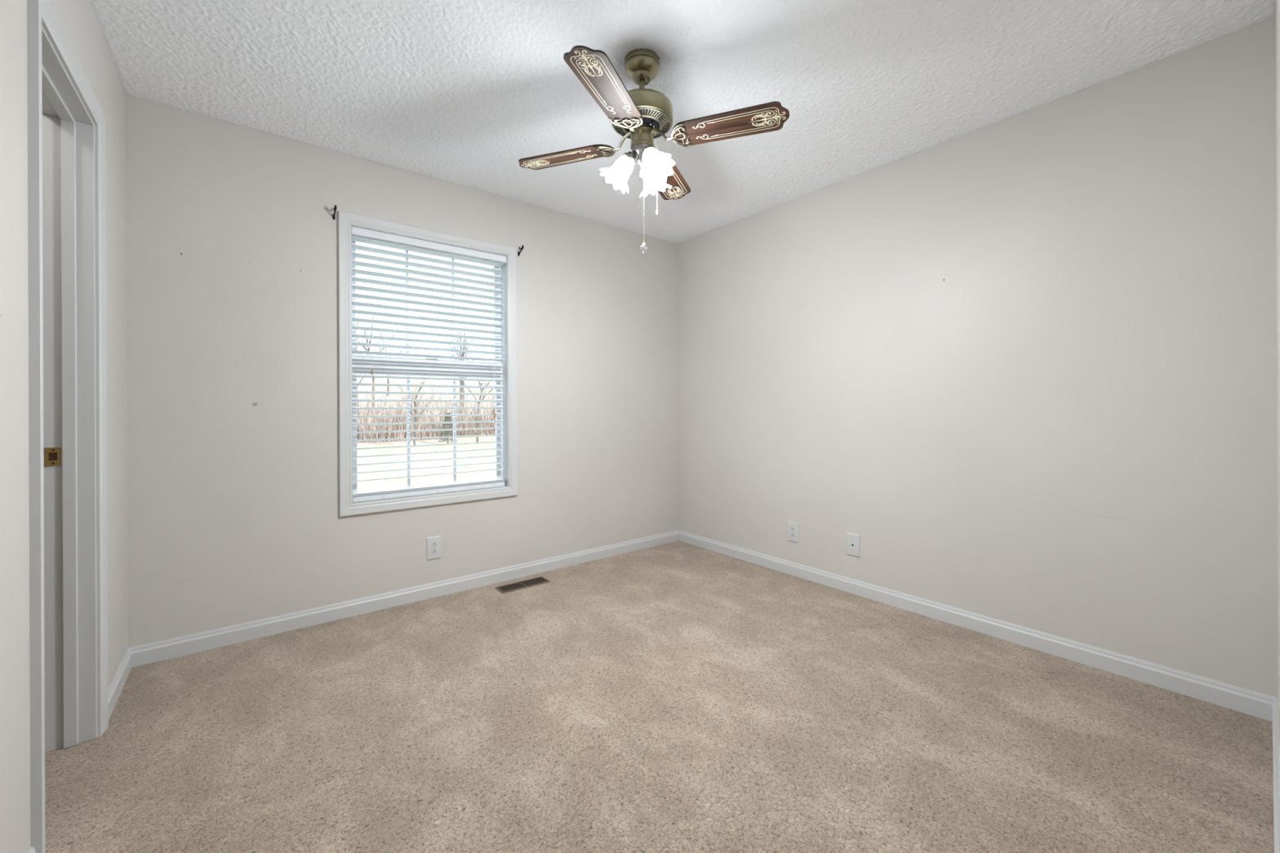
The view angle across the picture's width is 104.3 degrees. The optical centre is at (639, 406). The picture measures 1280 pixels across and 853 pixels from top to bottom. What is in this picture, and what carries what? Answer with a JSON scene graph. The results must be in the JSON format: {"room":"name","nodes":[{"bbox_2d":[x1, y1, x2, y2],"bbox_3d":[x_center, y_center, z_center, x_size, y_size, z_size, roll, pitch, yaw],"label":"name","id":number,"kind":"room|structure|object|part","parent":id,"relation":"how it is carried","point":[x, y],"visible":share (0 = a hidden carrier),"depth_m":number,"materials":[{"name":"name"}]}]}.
{"room":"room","nodes":[
{"label":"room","id":0,"kind":"room"},
{"bbox_2d":[0,0,128,852],"bbox_3d":[-0.793,-0.117,0.274,0.114,2.440,4.615,0,0,-38],"label":"wall","id":1,"kind":"structure","parent":0,"point":[77,19],"depth_m":1.12,"materials":[{"name":"beige paint"}]},
{"bbox_2d":[27,846,35,852],"bbox_3d":[-0.848,1.061,0.451,0.012,0.083,1.806,0,0,-38],"label":"baseboard","id":2,"kind":"structure","parent":1,"relation":"attached to","point":[32,850],"depth_m":1.15,"materials":[{"name":"grey paint"}]},
{"bbox_2d":[26,0,108,852],"bbox_3d":[-1.676,0.052,1.403,0.134,2.109,0.709,0,0,-38],"label":"door","id":3,"kind":"structure","parent":1,"relation":"in","point":[67,127],"depth_m":1.61,"materials":[{"name":"grey paint"}]},
{"bbox_3d":[-1.892,0.161,1.601,0.036,0.059,0.002,0,0,-38],"label":"strike plate","id":4,"kind":"part","parent":3,"relation":"part of","materials":[{"name":"gold metal"}]},
{"bbox_2d":[107,648,132,719],"bbox_3d":[-2.011,1.066,1.918,0.012,0.083,0.520,0,0,-38],"label":"baseboard","id":5,"kind":"structure","parent":1,"relation":"attached to","point":[121,676],"depth_m":1.92,"materials":[{"name":"grey paint"}]},
{"bbox_2d":[125,93,679,648],"bbox_3d":[-0.969,-0.067,3.152,3.415,2.540,0.114,0,0,-38],"label":"wall","id":6,"kind":"structure","parent":0,"point":[233,517],"depth_m":2.50,"materials":[{"name":"beige paint"}]},
{"bbox_2d":[332,204,337,219],"bbox_3d":[-1.570,-1.002,2.560,0.012,0.057,0.072,0,0,-38],"label":"curtain rod bracket","id":7,"kind":"object","parent":6,"relation":"attached to","point":[335,208],"visible":1,"depth_m":2.56,"materials":[{"name":"black metal"}]},
{"bbox_3d":[-1.570,-1.006,2.560,0.012,0.049,0.071,0,0,-38],"label":"arm","id":8,"kind":"part","parent":7,"relation":"part of","materials":[{"name":"black metal"}]},
{"bbox_2d":[128,529,679,667],"bbox_3d":[-0.925,1.062,3.103,3.187,0.083,0.012,0,0,-38],"label":"baseboard","id":9,"kind":"structure","parent":6,"relation":"attached to","point":[156,651],"depth_m":2.66,"materials":[{"name":"grey paint"}]},
{"bbox_2d":[337,210,517,516],"bbox_3d":[-1.217,-0.226,2.946,0.988,1.593,0.130,0,0,-38],"label":"window","id":10,"kind":"structure","parent":6,"relation":"in","point":[346,220],"depth_m":2.89,"materials":[{"name":"grey paint"}]},
{"bbox_3d":[-1.252,-0.596,2.988,0.867,0.731,0.018,0,0,-38],"label":"sash","id":11,"kind":"part","parent":10,"relation":"part of","materials":[{"name":"white plastic"}]},
{"bbox_3d":[-1.237,0.115,2.973,0.867,0.791,0.018,0,0,-38],"label":"sash","id":12,"kind":"part","parent":10,"relation":"part of","materials":[{"name":"white plastic"}]},
{"bbox_2d":[351,226,506,502],"bbox_3d":[-1.203,-0.226,2.927,0.866,1.470,0.075,0,0,-38],"label":"window blind","id":13,"kind":"object","parent":10,"relation":"attached to","point":[358,234],"visible":0.91,"depth_m":2.89,"materials":[{"name":"white plastic"}]},
{"bbox_3d":[-1.456,-0.561,2.700,0.003,0.727,0.002,0,0,7],"label":"lift cord","id":14,"kind":"part","parent":13,"relation":"part of","materials":[{"name":"white fabric"}]},
{"bbox_3d":[-1.450,-0.543,2.704,0.003,0.764,0.002,0,0,7],"label":"lift cord","id":15,"kind":"part","parent":13,"relation":"part of","materials":[{"name":"white fabric"}]},
{"bbox_3d":[-1.427,-0.210,2.763,0.008,1.430,0.054,0,0,-38],"label":"ladder cord","id":16,"kind":"part","parent":13,"relation":"part of","materials":[{"name":"white fabric"}]},
{"bbox_3d":[-1.211,0.495,2.932,0.850,0.027,0.051,0,0,-38],"label":"rail","id":17,"kind":"part","parent":13,"relation":"part of","materials":[{"name":"white plastic"}]},
{"bbox_3d":[-1.203,-0.211,2.940,0.008,1.430,0.054,0,0,-38],"label":"ladder cord","id":18,"kind":"part","parent":13,"relation":"part of","materials":[{"name":"white fabric"}]},
{"bbox_3d":[-0.984,-0.212,3.114,0.008,1.430,0.054,0,0,-38],"label":"ladder cord","id":19,"kind":"part","parent":13,"relation":"part of","materials":[{"name":"white fabric"}]},
{"bbox_3d":[-0.923,-0.449,3.122,0.003,0.955,0.002,0,0,7],"label":"tilt cord","id":20,"kind":"part","parent":13,"relation":"part of","materials":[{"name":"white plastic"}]},
{"bbox_3d":[-0.915,-0.437,3.118,0.003,0.980,0.002,0,0,7],"label":"tilt cord","id":21,"kind":"part","parent":13,"relation":"part of","materials":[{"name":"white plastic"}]},
{"bbox_3d":[-0.918,-0.458,3.126,0.003,0.938,0.002,0,0,7],"label":"tilt cord","id":22,"kind":"part","parent":13,"relation":"part of","materials":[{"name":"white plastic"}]},
{"bbox_3d":[-0.913,-0.442,3.130,0.003,0.970,0.002,0,0,7],"label":"tilt cord","id":23,"kind":"part","parent":13,"relation":"part of","materials":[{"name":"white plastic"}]},
{"bbox_2d":[426,535,441,559],"bbox_3d":[-1.196,0.820,2.891,0.080,0.129,0.009,0,0,-38],"label":"electrical outlet","id":24,"kind":"object","parent":6,"relation":"attached to","point":[433,544],"visible":1,"depth_m":2.89,"materials":[{"name":"grey plastic"}]},
{"bbox_2d":[431,548,437,554],"bbox_3d":[-1.194,0.839,2.889,0.034,0.027,0.002,0,0,-38],"label":"receptacle","id":25,"kind":"object","parent":24,"relation":"attached to","point":[433,551],"depth_m":2.89,"materials":[{"name":"white plastic"}]},
{"bbox_2d":[431,542,437,547],"bbox_3d":[-1.195,0.800,2.890,0.037,0.029,0.001,0,0,-38],"label":"receptacle","id":26,"kind":"object","parent":24,"relation":"attached to","point":[433,544],"depth_m":2.89,"materials":[{"name":"white plastic"}]},
{"bbox_2d":[517,244,524,256],"bbox_3d":[-0.765,-1.006,3.199,0.012,0.057,0.072,0,0,-38],"label":"curtain rod bracket","id":27,"kind":"object","parent":6,"relation":"attached to","point":[522,246],"visible":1,"depth_m":3.20,"materials":[{"name":"black metal"}]},
{"bbox_2d":[44,540,1274,852],"bbox_3d":[0.470,1.147,1.345,3.415,0.100,4.729,0,0,-38],"label":"floor","id":28,"kind":"structure","parent":0,"point":[678,696],"depth_m":1.65,"materials":[{"name":"beige carpet"}]},
{"bbox_2d":[494,576,551,593],"bbox_3d":[-0.722,1.099,3.077,0.316,0.006,0.120,0,0,-38],"label":"floor vent","id":29,"kind":"object","parent":28,"relation":"in","point":[521,584],"visible":1,"depth_m":3.07,"materials":[{"name":"brown metal"}]},
{"bbox_2d":[90,0,1275,244],"bbox_3d":[0.127,-1.390,1.005,4.358,0.103,4.849,0,0,-38],"label":"ceiling","id":30,"kind":"structure","parent":0,"point":[460,92],"depth_m":1.99,"materials":[{"name":"white paint"}]},
{"bbox_2d":[518,45,789,253],"bbox_3d":[0.009,-0.960,1.928,0.818,0.762,0.818,0,0,-25],"label":"ceiling fan","id":31,"kind":"object","parent":30,"relation":"hanging from","point":[642,115],"visible":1,"depth_m":1.85,"materials":[{"name":"brown wood"}]},
{"bbox_3d":[-0.306,-1.022,2.041,0.425,0.006,0.138,0,9,20],"label":"blade","id":32,"kind":"part","parent":31,"relation":"part of","materials":[{"name":"brown wood"}]},
{"bbox_3d":[-0.105,-1.023,1.613,0.138,0.006,0.425,10,3,19],"label":"blade","id":33,"kind":"part","parent":31,"relation":"part of","materials":[{"name":"brown wood"}]},
{"bbox_3d":[-0.098,-0.905,1.930,0.130,0.139,0.130,0,0,-38],"label":"lamp shade","id":34,"kind":"part","parent":31,"relation":"part of","materials":[{"name":"white glass"}]},
{"bbox_2d":[622,151,635,164],"bbox_3d":[-0.043,-0.963,1.928,0.054,0.048,0.055,0,0,-38],"label":"socket","id":35,"kind":"object","parent":31,"relation":"attached to","point":[628,158],"depth_m":1.90,"materials":[{"name":"grey metal"}]},
{"bbox_2d":[613,106,671,139],"bbox_3d":[0.008,-1.088,1.928,0.226,0.015,0.226,0,0,-38],"label":"vent grille","id":36,"kind":"object","parent":31,"relation":"attached to","point":[654,117],"depth_m":1.88,"materials":[{"name":"gold metal"}]},
{"bbox_3d":[0.013,-0.821,1.883,0.003,0.387,0.007,0,0,-8],"label":"pull chain","id":37,"kind":"part","parent":31,"relation":"part of","materials":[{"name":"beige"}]},
{"bbox_2d":[641,145,654,155],"bbox_3d":[0.035,-0.963,1.883,0.056,0.048,0.052,0,0,-38],"label":"socket","id":38,"kind":"object","parent":31,"relation":"attached to","point":[646,149],"depth_m":1.86,"materials":[{"name":"grey metal"}]},
{"bbox_3d":[0.045,-0.930,1.864,0.045,0.070,0.059,0,0,-38],"label":"bulb","id":39,"kind":"part","parent":31,"relation":"part of","materials":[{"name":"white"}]},
{"bbox_3d":[0.058,-0.905,2.017,0.135,0.139,0.130,0,0,-38],"label":"lamp shade","id":40,"kind":"part","parent":31,"relation":"part of","materials":[{"name":"white glass"}]},
{"bbox_3d":[0.064,-0.905,1.833,0.128,0.139,0.128,0,0,15],"label":"lamp shade","id":41,"kind":"part","parent":31,"relation":"part of","materials":[{"name":"white glass"}]},
{"bbox_3d":[0.122,-1.024,2.243,0.138,0.006,0.425,-10,-3,19],"label":"blade","id":42,"kind":"part","parent":31,"relation":"part of","materials":[{"name":"brown wood"}]},
{"bbox_3d":[0.324,-1.025,1.814,0.425,0.006,0.138,0,-9,20],"label":"blade","id":43,"kind":"part","parent":31,"relation":"part of","materials":[{"name":"brown wood"}]},
{"bbox_2d":[677,16,1278,697],"bbox_3d":[1.794,-0.078,2.326,0.114,2.540,4.615,0,0,-38],"label":"wall","id":44,"kind":"structure","parent":0,"point":[1028,359],"depth_m":2.24,"materials":[{"name":"beige paint"}]},
{"bbox_2d":[787,520,799,542],"bbox_3d":[0.996,0.814,3.237,0.009,0.129,0.080,0,0,-38],"label":"electrical outlet","id":45,"kind":"object","parent":44,"relation":"attached to","point":[793,527],"visible":1,"depth_m":3.23,"materials":[{"name":"grey plastic"}]},
{"bbox_2d":[790,526,795,531],"bbox_3d":[0.994,0.794,3.236,0.002,0.027,0.034,0,0,-38],"label":"receptacle","id":46,"kind":"object","parent":45,"relation":"attached to","point":[792,528],"depth_m":3.24,"materials":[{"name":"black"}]},
{"bbox_2d":[846,532,859,557],"bbox_3d":[1.249,0.810,2.919,0.008,0.129,0.080,0,0,-38],"label":"cable jack plate","id":47,"kind":"object","parent":44,"relation":"attached to","point":[852,540],"visible":1,"depth_m":2.91,"materials":[{"name":"grey plastic"}]},
{"bbox_2d":[678,530,1275,721],"bbox_3d":[1.258,1.052,2.905,0.012,0.083,3.035,0,0,-38],"label":"baseboard","id":48,"kind":"structure","parent":44,"relation":"attached to","point":[1249,702],"depth_m":2.24,"materials":[{"name":"grey paint"}]},
{"bbox_2d":[1275,0,1279,742],"bbox_3d":[0.988,-0.125,0.685,3.187,2.440,0.114,0,0,-38],"label":"wall","id":49,"kind":"structure","parent":0,"point":[1277,2],"depth_m":1.46,"materials":[{"name":"beige paint"}]},
{"bbox_2d":[1271,697,1279,852],"bbox_3d":[1.382,1.052,1.075,2.094,0.083,0.012,0,0,-38],"label":"baseboard","id":50,"kind":"structure","parent":49,"relation":"attached to","point":[1276,744],"depth_m":1.38,"materials":[{"name":"grey paint"}]},
{"label":"outside","id":51,"kind":"structure","parent":0,"visible":0},
{"bbox_2d":[357,440,495,491],"bbox_3d":[1.217,1.844,18.591,75.000,0.300,21.371,0,0,-38],"label":"lawn","id":52,"kind":"structure","parent":51,"point":[372,485],"depth_m":14.54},
{"bbox_2d":[391,351,441,445],"bbox_3d":[-9.765,-0.392,21.795,2.448,4.368,2.175,0,0,14],"label":"bare tree","id":53,"kind":"object","parent":52,"relation":"on","point":[420,388],"visible":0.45,"depth_m":21.72,"materials":[{"name":"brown plant"}]},
{"bbox_2d":[438,412,453,444],"bbox_3d":[-8.870,0.999,23.071,0.837,1.475,0.841,0,0,-38],"label":"evergreen tree","id":54,"kind":"object","parent":52,"relation":"on","point":[448,417],"visible":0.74,"depth_m":23.01,"materials":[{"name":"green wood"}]},
{"bbox_2d":[457,346,493,444],"bbox_3d":[-7.558,-0.736,23.718,3.154,5.039,2.260,0,0,-8],"label":"bare tree","id":55,"kind":"object","parent":52,"relation":"on","point":[478,382],"visible":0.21,"depth_m":23.34,"materials":[{"name":"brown plant"}]},
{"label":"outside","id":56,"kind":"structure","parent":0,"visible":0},
{"bbox_2d":[356,379,495,447],"bbox_3d":[-13.200,-0.367,36.757,75.000,4.344,26.000,0,0,-38],"label":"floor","id":57,"kind":"structure","parent":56,"point":[469,439],"depth_m":36.07,"materials":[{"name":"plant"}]},
{"bbox_2d":[355,276,399,423],"bbox_3d":[-14.811,-3.053,26.080,3.984,8.001,4.483,0,0,-6],"label":"bare tree","id":58,"kind":"object","parent":57,"relation":"on","point":[362,277],"visible":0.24,"depth_m":26.20,"materials":[{"name":"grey plant"}]},
{"bbox_2d":[355,294,403,407],"bbox_3d":[-17.104,-3.487,31.142,4.504,7.195,3.227,0,0,-7],"label":"bare tree","id":59,"kind":"object","parent":57,"relation":"on","point":[366,340],"visible":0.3,"depth_m":31.43,"materials":[{"name":"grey plant"}]},
{"bbox_2d":[361,312,425,395],"bbox_3d":[-18.904,-4.008,36.487,5.366,6.600,4.872,0,0,-4],"label":"bare tree","id":60,"kind":"object","parent":57,"relation":"on","point":[397,328],"visible":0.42,"depth_m":37.41,"materials":[{"name":"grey plant"}]},
{"bbox_2d":[356,374,495,442],"bbox_3d":[-9.022,-0.099,26.706,27.077,3.620,4.377,0,0,-38],"label":"thicket","id":61,"kind":"object","parent":57,"relation":"on","point":[423,419],"visible":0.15,"depth_m":24.67,"materials":[{"name":"brown plant"}]},
{"bbox_2d":[424,308,493,417],"bbox_3d":[-10.316,-2.379,29.211,3.226,7.193,4.502,0,0,36],"label":"bare tree","id":62,"kind":"object","parent":57,"relation":"on","point":[464,348],"visible":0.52,"depth_m":29.37,"materials":[{"name":"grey plant"}]},
{"bbox_2d":[443,309,478,391],"bbox_3d":[-14.581,-4.658,41.292,3.387,7.530,6.209,0,0,-27],"label":"bare tree","id":63,"kind":"object","parent":57,"relation":"on","point":[455,339],"visible":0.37,"depth_m":41.06,"materials":[{"name":"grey plant"}]},
{"bbox_2d":[441,316,493,404],"bbox_3d":[-11.972,-3.342,36.336,5.120,6.936,5.640,0,0,-45],"label":"bare tree","id":64,"kind":"object","parent":57,"relation":"on","point":[463,391],"visible":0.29,"depth_m":35.62,"materials":[{"name":"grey plant"}]}
]}

